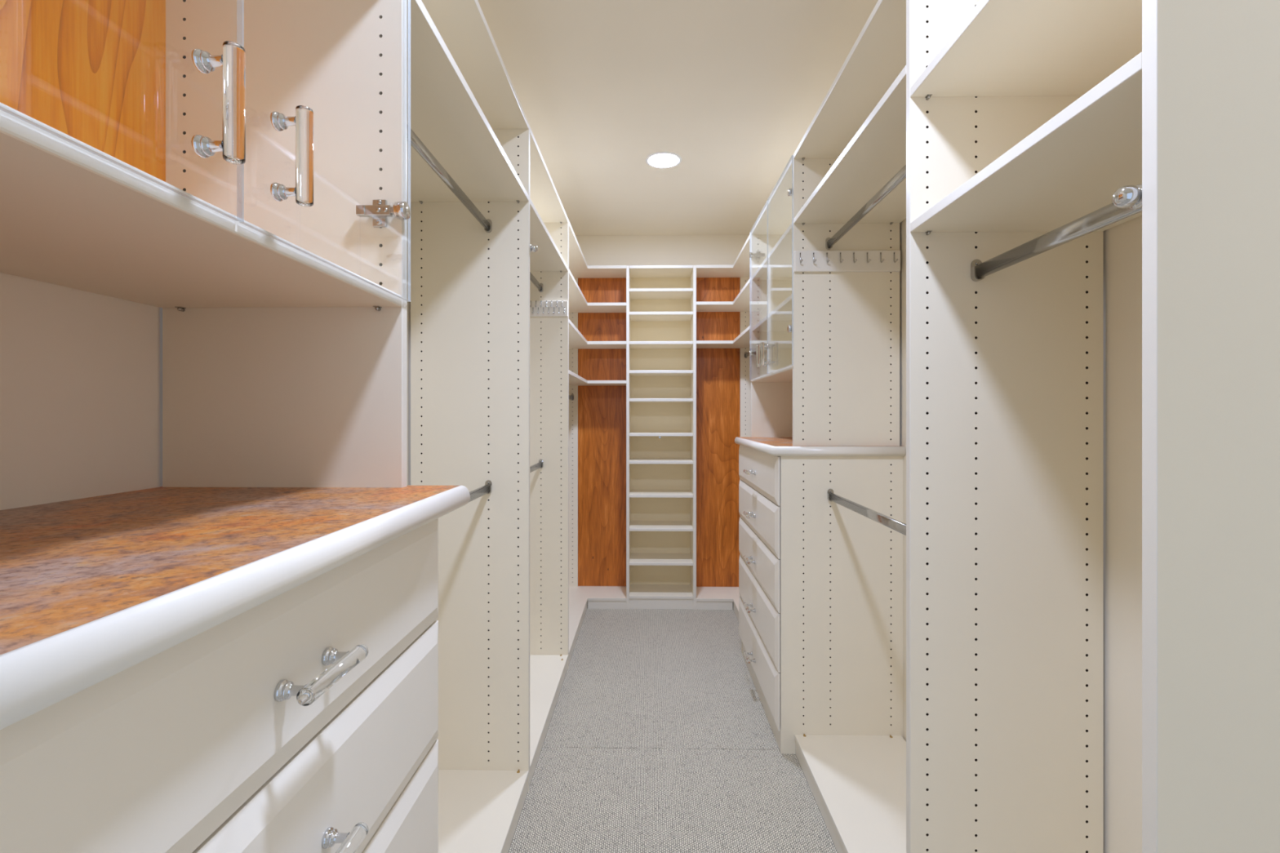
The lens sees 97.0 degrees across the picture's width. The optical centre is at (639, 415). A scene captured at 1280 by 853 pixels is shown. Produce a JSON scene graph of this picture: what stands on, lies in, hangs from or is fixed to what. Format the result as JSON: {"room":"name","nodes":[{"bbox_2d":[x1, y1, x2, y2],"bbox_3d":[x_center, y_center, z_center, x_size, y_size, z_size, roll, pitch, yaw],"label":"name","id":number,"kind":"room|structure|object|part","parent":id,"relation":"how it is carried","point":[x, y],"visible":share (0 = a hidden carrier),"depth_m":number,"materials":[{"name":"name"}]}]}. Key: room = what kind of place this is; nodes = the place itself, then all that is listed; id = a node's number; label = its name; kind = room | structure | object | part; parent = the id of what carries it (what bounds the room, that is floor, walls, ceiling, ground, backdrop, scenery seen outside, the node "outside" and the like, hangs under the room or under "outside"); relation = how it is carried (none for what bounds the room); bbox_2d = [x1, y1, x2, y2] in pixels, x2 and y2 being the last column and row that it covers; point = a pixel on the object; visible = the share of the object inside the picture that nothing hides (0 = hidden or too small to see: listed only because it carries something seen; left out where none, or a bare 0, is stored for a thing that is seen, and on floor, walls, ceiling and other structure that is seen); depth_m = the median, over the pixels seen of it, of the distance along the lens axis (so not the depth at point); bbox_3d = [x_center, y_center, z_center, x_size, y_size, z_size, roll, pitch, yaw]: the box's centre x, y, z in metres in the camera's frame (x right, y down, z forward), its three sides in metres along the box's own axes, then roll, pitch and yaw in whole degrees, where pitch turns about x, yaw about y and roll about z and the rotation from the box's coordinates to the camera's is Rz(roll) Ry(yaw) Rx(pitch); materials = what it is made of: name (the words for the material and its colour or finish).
{"room":"walk-in closet","nodes":[
{"label":"walk-in closet","id":0,"kind":"room"},
{"bbox_2d":[160,198,410,486],"bbox_3d":[-0.857,0.004,1.469,0.100,2.594,5.408,0,0,1],"label":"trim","id":1,"kind":"structure","parent":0,"point":[408,304],"depth_m":1.95,"materials":[{"name":"beige paint"}]},
{"bbox_2d":[575,234,749,278],"bbox_3d":[0.138,0.004,4.106,1.798,2.594,0.100,0,0,1],"label":"wall","id":2,"kind":"structure","parent":0,"point":[597,250],"depth_m":4.06,"materials":[{"name":"beige paint"}]},
{"bbox_2d":[507,608,838,852],"bbox_3d":[0.092,1.353,1.453,1.998,0.120,5.408,0,0,1],"label":"floor","id":3,"kind":"structure","parent":0,"point":[660,738],"depth_m":2.16,"materials":[{"name":"grey carpet"}]},
{"bbox_2d":[0,518,438,852],"bbox_3d":[-0.562,0.726,0.586,0.520,1.134,0.773,0,0,1],"label":"base cabinet","id":4,"kind":"object","parent":3,"relation":"on","point":[304,720],"visible":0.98,"depth_m":0.52,"materials":[{"name":"white laminate"}]},
{"bbox_2d":[0,485,470,729],"bbox_3d":[-0.563,0.140,0.597,0.517,0.038,0.801,0,0,1],"label":"countertop","id":5,"kind":"structure","parent":4,"relation":"on","point":[94,588],"depth_m":0.48,"materials":[{"name":"brown wood"}]},
{"bbox_2d":[0,0,410,510],"bbox_3d":[-0.590,-0.442,0.587,0.463,1.124,0.773,0,0,1],"label":"upper cabinet","id":6,"kind":"object","parent":5,"relation":"on","point":[236,170],"visible":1,"depth_m":0.93,"materials":[{"name":"white laminate"}]},
{"bbox_3d":[-0.820,-0.041,0.591,0.004,0.322,0.735,0,0,1],"label":"panel","id":7,"kind":"part","parent":6,"relation":"part of","materials":[{"name":"white wood"}]},
{"bbox_3d":[-0.813,-0.593,0.591,0.010,0.784,0.735,0,0,1],"label":"wood panel","id":8,"kind":"part","parent":6,"relation":"part of","materials":[{"name":"brown wood"}]},
{"bbox_3d":[-0.405,-0.599,0.384,0.006,0.807,0.369,0,0,1],"label":"glass door","id":9,"kind":"part","parent":6,"relation":"part of","materials":[{"name":"clear glass"}]},
{"bbox_2d":[0,102,401,307],"bbox_3d":[-0.611,-0.192,0.587,0.413,0.019,0.735,0,0,1],"label":"shelf","id":10,"kind":"object","parent":6,"relation":"attached to","point":[77,220],"depth_m":0.61,"materials":[{"name":"white laminate"}]},
{"bbox_3d":[-0.388,-0.322,0.514,0.024,0.020,0.020,0,0,1],"label":"pull post","id":11,"kind":"part","parent":6,"relation":"part of","materials":[{"name":"silver metal"}]},
{"bbox_3d":[-0.388,-0.245,0.514,0.024,0.020,0.020,0,0,1],"label":"pull post","id":12,"kind":"part","parent":6,"relation":"part of","materials":[{"name":"silver metal"}]},
{"bbox_3d":[-0.386,-0.322,0.619,0.024,0.020,0.020,0,0,1],"label":"pull post","id":13,"kind":"part","parent":6,"relation":"part of","materials":[{"name":"silver metal"}]},
{"bbox_3d":[-0.386,-0.245,0.619,0.024,0.020,0.020,0,0,1],"label":"pull post","id":14,"kind":"part","parent":6,"relation":"part of","materials":[{"name":"silver metal"}]},
{"bbox_3d":[-0.603,-0.442,0.964,0.408,1.124,0.019,0,0,1],"label":"panel","id":15,"kind":"part","parent":6,"relation":"part of","materials":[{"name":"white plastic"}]},
{"bbox_3d":[-0.398,-0.599,0.770,0.006,0.807,0.398,0,0,1],"label":"glass door","id":16,"kind":"part","parent":6,"relation":"part of","materials":[{"name":"clear glass"}]},
{"bbox_3d":[-0.434,-0.339,0.943,0.068,0.045,0.018,0,0,1],"label":"hinge arm","id":17,"kind":"part","parent":6,"relation":"part of","materials":[{"name":"silver metal"}]},
{"bbox_2d":[392,201,410,219],"bbox_3d":[-0.395,-0.340,0.939,0.018,0.029,0.029,0,0,1],"label":"hinge","id":18,"kind":"object","parent":6,"relation":"on","point":[401,210],"depth_m":0.93,"materials":[{"name":"silver metal"}]},
{"bbox_3d":[-0.331,0.262,0.540,0.024,0.020,0.020,0,0,1],"label":"pull post","id":19,"kind":"part","parent":4,"relation":"part of","materials":[{"name":"silver metal"}]},
{"bbox_3d":[-0.350,0.449,0.583,0.016,0.199,0.770,0,0,1],"label":"drawer","id":20,"kind":"part","parent":4,"relation":"part of","materials":[{"name":"white wood"}]},
{"bbox_3d":[-0.330,0.262,0.617,0.024,0.020,0.020,0,0,1],"label":"pull post","id":21,"kind":"part","parent":4,"relation":"part of","materials":[{"name":"silver metal"}]},
{"bbox_3d":[-0.330,0.460,0.617,0.024,0.020,0.020,0,0,1],"label":"pull post","id":22,"kind":"part","parent":4,"relation":"part of","materials":[{"name":"silver metal"}]},
{"bbox_3d":[-0.350,0.653,0.583,0.016,0.203,0.770,0,0,1],"label":"drawer","id":23,"kind":"part","parent":4,"relation":"part of","materials":[{"name":"white wood"}]},
{"bbox_2d":[406,0,529,852],"bbox_3d":[-0.594,0.144,1.471,0.408,2.297,0.995,0,0,1],"label":"bay","id":24,"kind":"object","parent":3,"relation":"on","point":[470,285],"visible":0.84,"depth_m":1.95,"materials":[{"name":"white laminate"}]},
{"bbox_2d":[406,123,492,232],"bbox_3d":[-0.529,-0.652,1.460,0.023,0.047,0.976,0,0,1],"label":"closet rod","id":25,"kind":"object","parent":24,"relation":"attached to","point":[415,142],"visible":0.53,"depth_m":1.53,"materials":[{"name":"metal"}]},
{"bbox_2d":[406,0,528,201],"bbox_3d":[-0.594,-0.747,1.462,0.408,0.020,0.976,0,0,1],"label":"shelf","id":26,"kind":"object","parent":24,"relation":"attached to","point":[446,117],"depth_m":1.47,"materials":[{"name":"white laminate"}]},
{"bbox_2d":[421,0,528,128],"bbox_3d":[-0.594,-0.995,1.462,0.408,0.019,0.976,0,0,1],"label":"shelf","id":27,"kind":"object","parent":24,"relation":"attached to","point":[463,26],"depth_m":1.56,"materials":[{"name":"white laminate"}]},
{"bbox_2d":[468,480,492,502],"bbox_3d":[-0.529,0.244,1.460,0.023,0.047,0.976,0,0,1],"label":"closet rod","id":28,"kind":"object","parent":24,"relation":"attached to","point":[475,494],"visible":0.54,"depth_m":1.85,"materials":[{"name":"metal"}]},
{"bbox_2d":[438,769,528,852],"bbox_3d":[-0.594,1.228,1.462,0.408,0.019,0.976,0,0,1],"label":"shelf","id":29,"kind":"object","parent":24,"relation":"attached to","point":[477,809],"depth_m":1.76,"materials":[{"name":"white laminate"}]},
{"bbox_2d":[529,244,537,252],"bbox_3d":[-0.514,-0.585,1.982,0.314,0.027,0.029,0,0,1],"label":"rod","id":30,"kind":"object","parent":24,"relation":"attached to","point":[533,248],"visible":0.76,"depth_m":1.97,"materials":[{"name":"silver metal"}]},
{"bbox_2d":[529,127,568,784],"bbox_3d":[-0.577,0.144,2.439,0.408,2.297,0.941,0,0,1],"label":"bay","id":31,"kind":"object","parent":3,"relation":"on","point":[548,220],"visible":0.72,"depth_m":2.89,"materials":[{"name":"white laminate"}]},
{"bbox_2d":[529,271,543,292],"bbox_3d":[-0.512,-0.653,2.428,0.023,0.047,0.922,0,0,1],"label":"closet rod","id":32,"kind":"object","parent":31,"relation":"attached to","point":[540,286],"visible":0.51,"depth_m":2.75,"materials":[{"name":"metal"}]},
{"bbox_2d":[529,458,543,472],"bbox_3d":[-0.512,0.244,2.428,0.023,0.047,0.922,0,0,1],"label":"closet rod","id":33,"kind":"object","parent":31,"relation":"attached to","point":[539,465],"visible":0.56,"depth_m":2.76,"materials":[{"name":"metal"}]},
{"bbox_2d":[529,300,568,316],"bbox_3d":[-0.569,-0.544,2.870,0.404,0.079,0.040,0,0,1],"label":"hook rail","id":34,"kind":"object","parent":31,"relation":"attached to","point":[537,308],"visible":0.46,"depth_m":2.87,"materials":[{"name":"silver metal"}]},
{"bbox_2d":[529,198,568,271],"bbox_3d":[-0.578,-0.747,2.429,0.408,0.020,0.922,0,0,1],"label":"shelf","id":35,"kind":"object","parent":31,"relation":"attached to","point":[548,257],"depth_m":2.52,"materials":[{"name":"white laminate"}]},
{"bbox_2d":[529,127,568,222],"bbox_3d":[-0.578,-0.995,2.429,0.408,0.019,0.922,0,0,1],"label":"shelf","id":36,"kind":"object","parent":31,"relation":"attached to","point":[544,195],"depth_m":2.49,"materials":[{"name":"white laminate"}]},
{"bbox_2d":[529,654,568,771],"bbox_3d":[-0.578,1.228,2.429,0.408,0.019,0.922,0,0,1],"label":"shelf","id":37,"kind":"object","parent":31,"relation":"attached to","point":[546,671],"depth_m":2.52,"materials":[{"name":"white laminate"}]},
{"bbox_3d":[-0.570,0.144,2.900,0.408,2.297,0.019,0,0,1],"label":"panel","id":38,"kind":"part","parent":31,"relation":"part of","materials":[{"name":"white plastic"}]},
{"bbox_2d":[568,221,626,663],"bbox_3d":[-0.430,0.144,3.486,0.667,2.298,1.158,0,0,1],"label":"shelving","id":39,"kind":"object","parent":3,"relation":"on","point":[597,301],"visible":0.5,"depth_m":4.05,"materials":[{"name":"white wood"}]},
{"bbox_2d":[568,394,573,400],"bbox_3d":[-0.492,-0.132,3.475,0.023,0.047,1.135,0,0,1],"label":"closet rod","id":40,"kind":"object","parent":39,"relation":"attached to","point":[571,397],"visible":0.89,"depth_m":3.97,"materials":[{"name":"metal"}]},
{"bbox_3d":[-0.599,0.144,4.054,0.310,2.297,0.019,0,0,1],"label":"panel","id":41,"kind":"part","parent":39,"relation":"part of","materials":[{"name":"white plastic"}]},
{"bbox_3d":[-0.430,-0.995,3.480,0.667,0.020,1.147,0,0,1],"label":"corner shelf","id":42,"kind":"part","parent":39,"relation":"part of","materials":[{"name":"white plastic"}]},
{"bbox_3d":[-0.430,-0.226,3.480,0.667,0.020,1.147,0,0,1],"label":"corner shelf","id":43,"kind":"part","parent":39,"relation":"part of","materials":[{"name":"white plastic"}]},
{"bbox_3d":[-0.430,-0.489,3.480,0.667,0.020,1.147,0,0,1],"label":"corner shelf","id":44,"kind":"part","parent":39,"relation":"part of","materials":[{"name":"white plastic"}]},
{"bbox_3d":[-0.430,-0.747,3.480,0.667,0.020,1.147,0,0,1],"label":"corner shelf","id":45,"kind":"part","parent":39,"relation":"part of","materials":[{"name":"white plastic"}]},
{"bbox_3d":[-0.430,1.228,3.480,0.667,0.019,1.147,0,0,1],"label":"shelf","id":46,"kind":"part","parent":39,"relation":"part of","materials":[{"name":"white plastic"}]},
{"bbox_3d":[-0.265,0.117,4.057,0.357,2.203,0.012,0,0,1],"label":"wood panel","id":47,"kind":"part","parent":39,"relation":"part of","materials":[{"name":"brown wood"}]},
{"bbox_2d":[626,265,696,609],"bbox_3d":[0.144,0.144,3.917,0.466,2.298,0.276,0,0,1],"label":"tower","id":48,"kind":"object","parent":3,"relation":"on","point":[661,300],"visible":1,"depth_m":4.04,"materials":[{"name":"white laminate"}]},
{"bbox_3d":[-0.079,0.144,3.921,0.019,2.297,0.276,0,0,1],"label":"panel","id":49,"kind":"part","parent":48,"relation":"part of","materials":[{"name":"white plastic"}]},
{"bbox_3d":[0.144,0.990,3.912,0.426,0.020,0.264,0,0,1],"label":"shelf","id":50,"kind":"part","parent":48,"relation":"part of","materials":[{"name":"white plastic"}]},
{"bbox_3d":[0.144,0.761,3.912,0.426,0.020,0.264,0,0,1],"label":"shelf","id":51,"kind":"part","parent":48,"relation":"part of","materials":[{"name":"white plastic"}]},
{"bbox_3d":[0.144,0.537,3.912,0.426,0.020,0.264,0,0,1],"label":"shelf","id":52,"kind":"part","parent":48,"relation":"part of","materials":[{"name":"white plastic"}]},
{"bbox_3d":[0.144,0.312,3.912,0.426,0.020,0.264,0,0,1],"label":"shelf","id":53,"kind":"part","parent":48,"relation":"part of","materials":[{"name":"white plastic"}]},
{"bbox_3d":[0.144,0.127,3.912,0.426,0.020,0.264,0,0,1],"label":"shelf","id":54,"kind":"part","parent":48,"relation":"part of","materials":[{"name":"white plastic"}]},
{"bbox_3d":[0.144,-0.106,3.912,0.426,0.020,0.264,0,0,1],"label":"shelf","id":55,"kind":"part","parent":48,"relation":"part of","materials":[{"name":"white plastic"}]},
{"bbox_3d":[0.144,-0.294,3.912,0.426,0.020,0.264,0,0,1],"label":"shelf","id":56,"kind":"part","parent":48,"relation":"part of","materials":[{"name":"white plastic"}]},
{"bbox_3d":[0.144,-0.488,3.912,0.426,0.020,0.264,0,0,1],"label":"shelf","id":57,"kind":"part","parent":48,"relation":"part of","materials":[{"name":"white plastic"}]},
{"bbox_3d":[0.144,-0.686,3.912,0.426,0.020,0.264,0,0,1],"label":"shelf","id":58,"kind":"part","parent":48,"relation":"part of","materials":[{"name":"white plastic"}]},
{"bbox_3d":[0.144,-0.841,3.912,0.426,0.020,0.264,0,0,1],"label":"shelf","id":59,"kind":"part","parent":48,"relation":"part of","materials":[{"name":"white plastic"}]},
{"bbox_3d":[0.144,-0.995,3.912,0.426,0.020,0.264,0,0,1],"label":"shelf","id":60,"kind":"part","parent":48,"relation":"part of","materials":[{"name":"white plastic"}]},
{"bbox_3d":[0.144,1.213,3.912,0.426,0.019,0.264,0,0,1],"label":"shelf","id":61,"kind":"part","parent":48,"relation":"part of","materials":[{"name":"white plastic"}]},
{"bbox_3d":[0.367,0.144,3.913,0.021,2.297,0.276,0,0,1],"label":"panel","id":62,"kind":"part","parent":48,"relation":"part of","materials":[{"name":"white plastic"}]},
{"bbox_2d":[696,232,751,621],"bbox_3d":[0.696,0.144,3.575,0.648,2.298,0.942,0,0,1],"label":"shelving","id":63,"kind":"object","parent":3,"relation":"on","point":[723,384],"visible":0.34,"depth_m":4.04,"materials":[{"name":"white wood"}]},
{"bbox_3d":[0.546,0.117,4.043,0.332,2.203,0.012,0,0,1],"label":"wood panel","id":64,"kind":"part","parent":63,"relation":"part of","materials":[{"name":"brown wood"}]},
{"bbox_3d":[0.696,1.228,3.569,0.648,0.019,0.931,0,0,1],"label":"shelf","id":65,"kind":"part","parent":63,"relation":"part of","materials":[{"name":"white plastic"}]},
{"bbox_3d":[0.696,-0.995,3.569,0.648,0.020,0.931,0,0,1],"label":"corner shelf","id":66,"kind":"part","parent":63,"relation":"part of","materials":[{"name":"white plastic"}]},
{"bbox_3d":[0.696,-0.491,3.569,0.648,0.020,0.931,0,0,1],"label":"corner shelf","id":67,"kind":"part","parent":63,"relation":"part of","materials":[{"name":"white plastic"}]},
{"bbox_3d":[0.696,-0.751,3.569,0.648,0.020,0.931,0,0,1],"label":"corner shelf","id":68,"kind":"part","parent":63,"relation":"part of","materials":[{"name":"white plastic"}]},
{"bbox_3d":[0.870,0.144,4.029,0.316,2.297,0.019,0,0,1],"label":"panel","id":69,"kind":"part","parent":63,"relation":"part of","materials":[{"name":"white plastic"}]},
{"bbox_2d":[744,351,749,358],"bbox_3d":[0.742,-0.432,3.562,0.023,0.047,0.919,0,0,1],"label":"closet rod","id":70,"kind":"object","parent":63,"relation":"attached to","point":[746,354],"visible":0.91,"depth_m":3.97,"materials":[{"name":"metal"}]},
{"bbox_2d":[738,444,902,754],"bbox_3d":[0.750,0.724,2.631,0.522,1.139,0.936,0,0,1],"label":"base cabinet","id":71,"kind":"object","parent":3,"relation":"on","point":[820,580],"visible":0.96,"depth_m":2.16,"materials":[{"name":"white laminate"}]},
{"bbox_3d":[0.536,1.097,2.635,0.014,0.220,0.933,0,0,1],"label":"drawer","id":72,"kind":"part","parent":71,"relation":"part of","materials":[{"name":"white wood"}]},
{"bbox_3d":[0.536,0.871,2.635,0.014,0.225,0.933,0,0,1],"label":"drawer","id":73,"kind":"part","parent":71,"relation":"part of","materials":[{"name":"white wood"}]},
{"bbox_3d":[0.536,0.653,2.635,0.014,0.203,0.933,0,0,1],"label":"drawer","id":74,"kind":"part","parent":71,"relation":"part of","materials":[{"name":"white wood"}]},
{"bbox_3d":[0.536,0.449,2.635,0.014,0.199,0.933,0,0,1],"label":"drawer","id":75,"kind":"part","parent":71,"relation":"part of","materials":[{"name":"white wood"}]},
{"bbox_3d":[0.536,0.252,2.635,0.014,0.187,0.933,0,0,1],"label":"drawer","id":76,"kind":"part","parent":71,"relation":"part of","materials":[{"name":"white wood"}]},
{"bbox_2d":[734,436,906,456],"bbox_3d":[0.760,0.135,2.620,0.501,0.038,0.958,0,0,1],"label":"countertop","id":77,"kind":"structure","parent":71,"relation":"on","point":[776,446],"depth_m":2.15,"materials":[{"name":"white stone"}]},
{"bbox_2d":[748,155,900,445],"bbox_3d":[0.780,-0.444,2.614,0.457,1.120,0.969,0,0,1],"label":"upper cabinet","id":78,"kind":"object","parent":77,"relation":"on","point":[824,352],"depth_m":2.18,"materials":[{"name":"white laminate"}]},
{"bbox_2d":[748,252,753,257],"bbox_3d":[0.602,-0.872,3.071,0.018,0.029,0.029,0,0,1],"label":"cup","id":79,"kind":"object","parent":78,"relation":"on","point":[751,254],"depth_m":3.06,"materials":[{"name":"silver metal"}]},
{"bbox_2d":[748,350,753,355],"bbox_3d":[0.602,-0.340,3.071,0.018,0.029,0.029,0,0,1],"label":"hinge","id":80,"kind":"object","parent":78,"relation":"on","point":[751,352],"depth_m":3.06,"materials":[{"name":"silver metal"}]},
{"bbox_3d":[0.599,-0.599,2.871,0.006,0.808,0.460,0,0,1],"label":"glass door","id":81,"kind":"part","parent":78,"relation":"part of","materials":[{"name":"clear glass"}]},
{"bbox_3d":[0.641,-0.871,3.074,0.068,0.045,0.018,0,0,1],"label":"hinge arm","id":82,"kind":"part","parent":78,"relation":"part of","materials":[{"name":"silver metal"}]},
{"bbox_2d":[751,159,791,234],"bbox_3d":[0.801,-0.995,2.637,0.405,0.019,0.886,0,0,1],"label":"shelf","id":83,"kind":"object","parent":78,"relation":"attached to","point":[779,205],"depth_m":2.73,"materials":[{"name":"white laminate"}]},
{"bbox_3d":[0.809,-0.444,3.089,0.405,1.120,0.019,0,0,1],"label":"panel","id":84,"kind":"part","parent":78,"relation":"part of","materials":[{"name":"white plastic"}]},
{"bbox_2d":[751,294,791,331],"bbox_3d":[0.803,-0.469,2.637,0.401,0.020,0.886,0,0,1],"label":"shelf","id":85,"kind":"object","parent":78,"relation":"attached to","point":[779,319],"depth_m":2.73,"materials":[{"name":"white plastic"}]},
{"bbox_2d":[751,222,791,279],"bbox_3d":[0.803,-0.749,2.637,0.401,0.020,0.886,0,0,1],"label":"shelf","id":86,"kind":"object","parent":78,"relation":"attached to","point":[780,258],"depth_m":2.75,"materials":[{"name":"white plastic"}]},
{"bbox_2d":[751,364,792,382],"bbox_3d":[0.801,-0.192,2.637,0.405,0.019,0.886,0,0,1],"label":"shelf","id":87,"kind":"object","parent":78,"relation":"attached to","point":[784,374],"depth_m":2.70,"materials":[{"name":"white laminate"}]},
{"bbox_3d":[0.591,-0.599,2.409,0.006,0.808,0.459,0,0,1],"label":"glass door","id":88,"kind":"part","parent":78,"relation":"part of","materials":[{"name":"clear glass"}]},
{"bbox_2d":[787,188,791,195],"bbox_3d":[0.587,-0.872,2.210,0.018,0.029,0.029,0,0,1],"label":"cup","id":89,"kind":"object","parent":78,"relation":"on","point":[789,190],"depth_m":2.20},
{"bbox_2d":[787,324,791,332],"bbox_3d":[0.587,-0.340,2.210,0.018,0.029,0.029,0,0,1],"label":"cup","id":90,"kind":"object","parent":78,"relation":"on","point":[789,327],"depth_m":2.20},
{"bbox_3d":[0.791,-0.591,2.152,0.400,0.080,0.046,0,0,1],"label":"hook rail","id":91,"kind":"part","parent":78,"relation":"part of","materials":[{"name":"white wood"}]},
{"bbox_2d":[793,0,1102,852],"bbox_3d":[0.785,0.143,1.688,0.405,2.300,0.974,0,0,1],"label":"bay","id":92,"kind":"object","parent":3,"relation":"on","point":[1002,752],"visible":0.84,"depth_m":1.20,"materials":[{"name":"white laminate"}]},
{"bbox_2d":[793,65,906,223],"bbox_3d":[0.785,-0.749,1.698,0.405,0.020,0.955,0,0,1],"label":"shelf","id":93,"kind":"object","parent":92,"relation":"attached to","point":[877,152],"depth_m":1.73,"materials":[{"name":"white laminate"}]},
{"bbox_2d":[793,0,906,158],"bbox_3d":[0.785,-0.998,1.698,0.405,0.019,0.955,0,0,1],"label":"shelf","id":94,"kind":"object","parent":92,"relation":"attached to","point":[877,56],"depth_m":1.68,"materials":[{"name":"white laminate"}]},
{"bbox_2d":[794,734,906,852],"bbox_3d":[0.785,1.228,1.691,0.405,0.019,0.943,0,0,1],"label":"shelf","id":95,"kind":"object","parent":92,"relation":"attached to","point":[860,781],"depth_m":1.87,"materials":[{"name":"white laminate"}]},
{"bbox_2d":[825,164,906,249],"bbox_3d":[0.716,-0.661,1.699,0.023,0.047,0.955,0,0,1],"label":"closet rod","id":96,"kind":"object","parent":92,"relation":"attached to","point":[900,175],"visible":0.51,"depth_m":1.76,"materials":[{"name":"metal"}]},
{"bbox_2d":[826,488,906,535],"bbox_3d":[0.719,0.302,1.692,0.023,0.047,0.943,0,0,1],"label":"closet rod","id":97,"kind":"object","parent":92,"relation":"attached to","point":[897,526],"visible":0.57,"depth_m":1.76,"materials":[{"name":"metal"}]},
{"bbox_3d":[0.776,0.144,1.210,0.405,2.297,0.019,0,0,1],"label":"panel","id":98,"kind":"part","parent":92,"relation":"part of","materials":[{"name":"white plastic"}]},
{"bbox_2d":[910,0,1279,852],"bbox_3d":[0.771,0.144,0.908,0.405,2.297,0.586,0,0,1],"label":"bay","id":99,"kind":"object","parent":3,"relation":"on","point":[1180,100],"visible":0.94,"depth_m":0.62,"materials":[{"name":"white laminate"}]},
{"bbox_2d":[910,52,1142,231],"bbox_3d":[0.771,-0.400,0.917,0.405,0.020,0.567,0,0,1],"label":"shelf","id":100,"kind":"object","parent":99,"relation":"attached to","point":[1071,167],"depth_m":0.91,"materials":[{"name":"white laminate"}]},
{"bbox_2d":[910,0,1142,97],"bbox_3d":[0.771,-0.687,0.917,0.405,0.020,0.567,0,0,1],"label":"shelf","id":101,"kind":"object","parent":99,"relation":"attached to","point":[1002,47],"depth_m":1.05,"materials":[{"name":"white laminate"}]},
{"bbox_2d":[970,203,1142,281],"bbox_3d":[0.708,-0.308,0.918,0.023,0.047,0.567,0,0,1],"label":"closet rod","id":102,"kind":"object","parent":99,"relation":"attached to","point":[1106,215],"visible":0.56,"depth_m":0.96,"materials":[{"name":"metal"}]},
{"bbox_2d":[1111,184,1142,208],"bbox_3d":[0.704,-0.252,0.649,0.314,0.027,0.028,0,0,1],"label":"rod","id":103,"kind":"object","parent":99,"relation":"attached to","point":[1130,196],"visible":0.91,"depth_m":0.65,"materials":[{"name":"silver metal"}]},
{"bbox_3d":[0.766,0.144,0.624,0.405,2.297,0.019,0,0,1],"label":"panel","id":104,"kind":"part","parent":99,"relation":"part of","materials":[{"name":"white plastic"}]},
{"bbox_2d":[477,0,878,235],"bbox_3d":[0.092,-1.343,1.453,1.998,0.100,5.408,0,0,1],"label":"ceiling","id":105,"kind":"structure","parent":0,"point":[733,89],"depth_m":2.27,"materials":[{"name":"beige paint"}]},
{"bbox_2d":[645,151,681,168],"bbox_3d":[0.119,-1.292,2.866,0.184,0.004,0.184,0,0,1],"label":"recessed light","id":106,"kind":"object","parent":105,"relation":"in","point":[659,159],"visible":1,"depth_m":2.85,"materials":[{"name":"white"}]},
{"bbox_2d":[899,215,1142,852],"bbox_3d":[1.041,0.004,1.436,0.100,2.594,5.408,0,0,1],"label":"wall","id":107,"kind":"structure","parent":0,"point":[1122,242],"depth_m":1.16,"materials":[{"name":"beige paint"}]}
]}

